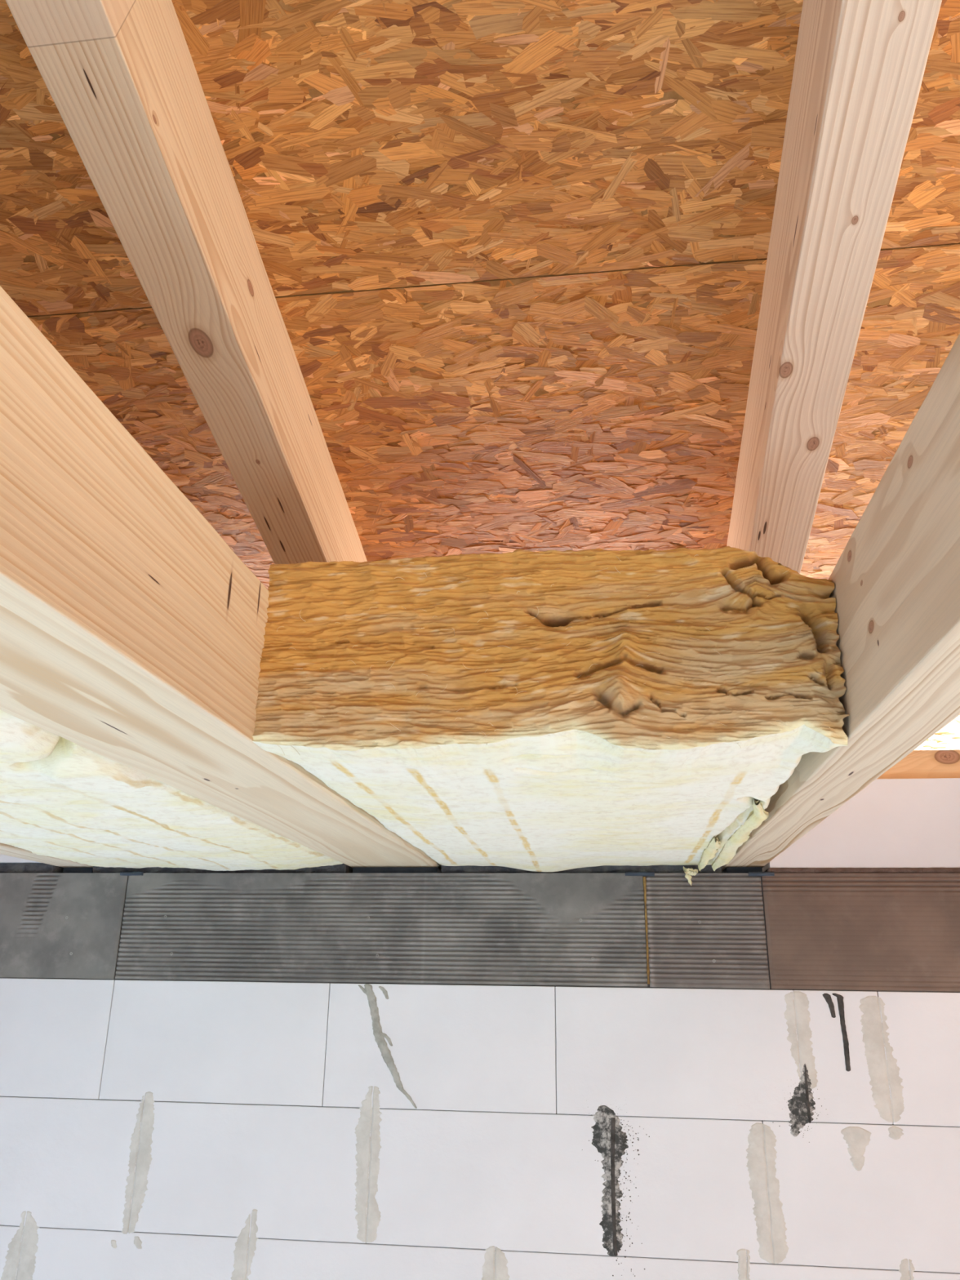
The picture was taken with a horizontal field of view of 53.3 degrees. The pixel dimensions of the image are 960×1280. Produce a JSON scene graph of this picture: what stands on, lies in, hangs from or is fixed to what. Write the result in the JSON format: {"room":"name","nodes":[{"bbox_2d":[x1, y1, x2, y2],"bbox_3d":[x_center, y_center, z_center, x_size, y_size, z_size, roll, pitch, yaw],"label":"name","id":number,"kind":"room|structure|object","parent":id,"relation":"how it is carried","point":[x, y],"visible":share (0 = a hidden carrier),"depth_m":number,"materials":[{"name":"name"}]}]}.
{"room":"building under construction","nodes":[
{"label":"building under construction","id":0,"kind":"room"},
{"bbox_2d":[0,777,959,1279],"bbox_3d":[-0.044,1.600,1.840,4.550,2.624,0.245,-2,-20,7],"label":"wall","id":1,"kind":"structure","parent":0,"point":[337,1072],"depth_m":1.97,"materials":[{"name":"concrete"}]},
{"bbox_2d":[0,842,93,867],"bbox_3d":[-1.260,-0.366,0.011,0.080,0.180,5.210,-2,-20,7],"label":"joist","id":2,"kind":"object","parent":1,"relation":"on","point":[5,849],"visible":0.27,"depth_m":2.08,"materials":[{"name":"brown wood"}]},
{"bbox_2d":[0,285,441,869],"bbox_3d":[-0.506,-0.389,-0.085,0.202,0.180,5.210,-2,-20,7],"label":"joist","id":3,"kind":"object","parent":1,"relation":"on","point":[132,633],"visible":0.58,"depth_m":0.83,"materials":[{"name":"brown wood"}]},
{"bbox_2d":[0,709,343,871],"bbox_3d":[-0.710,0.149,1.428,0.614,0.220,1.682,-2,-20,7],"label":"insulation batt","id":4,"kind":"object","parent":3,"relation":"attached to","point":[60,798],"visible":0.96,"depth_m":1.52,"materials":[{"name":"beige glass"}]},
{"bbox_2d":[252,546,849,875],"bbox_3d":[0.139,0.200,1.565,0.626,0.242,1.177,-2,-20,7],"label":"insulation batt","id":5,"kind":"object","parent":3,"relation":"attached to","point":[549,710],"visible":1,"depth_m":1.05,"materials":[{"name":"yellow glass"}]},
{"bbox_2d":[684,873,692,885],"bbox_3d":[0.443,0.505,2.035,0.015,0.034,0.011,-2,-20,7],"label":"scrap","id":6,"kind":"object","parent":5,"relation":"hanging from","point":[687,877],"visible":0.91,"depth_m":2.03,"materials":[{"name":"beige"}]},
{"bbox_2d":[721,333,959,871],"bbox_3d":[0.255,-0.412,-0.182,0.083,0.180,5.210,-2,-20,7],"label":"joist","id":7,"kind":"object","parent":1,"relation":"on","point":[895,579],"visible":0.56,"depth_m":0.84,"materials":[{"name":"brown wood"}]},
{"bbox_2d":[877,749,959,778],"bbox_3d":[-0.029,0.323,2.269,4.550,0.066,0.120,-2,-20,7],"label":"wall plate","id":8,"kind":"object","parent":1,"relation":"on","point":[918,764],"visible":0.04,"depth_m":2.08,"materials":[{"name":"brown wood"}]},
{"bbox_2d":[0,0,959,750],"bbox_3d":[-0.301,-1.129,0.485,4.550,1.462,5.573,-2,-20,7],"label":"ceiling","id":9,"kind":"structure","parent":0,"point":[513,253],"depth_m":1.32,"materials":[{"name":"wood"}]},
{"bbox_2d":[5,0,367,564],"bbox_3d":[-0.493,-1.094,0.365,0.094,1.553,5.420,-2,-20,7],"label":"rafter","id":10,"kind":"object","parent":9,"relation":"attached to","point":[122,77],"visible":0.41,"depth_m":1.16,"materials":[{"name":"brown wood"}]},
{"bbox_2d":[726,0,942,573],"bbox_3d":[0.286,-1.118,0.266,0.090,1.553,5.420,-2,-20,7],"label":"rafter","id":11,"kind":"object","parent":9,"relation":"attached to","point":[860,65],"visible":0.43,"depth_m":1.11,"materials":[{"name":"brown wood"}]}
]}

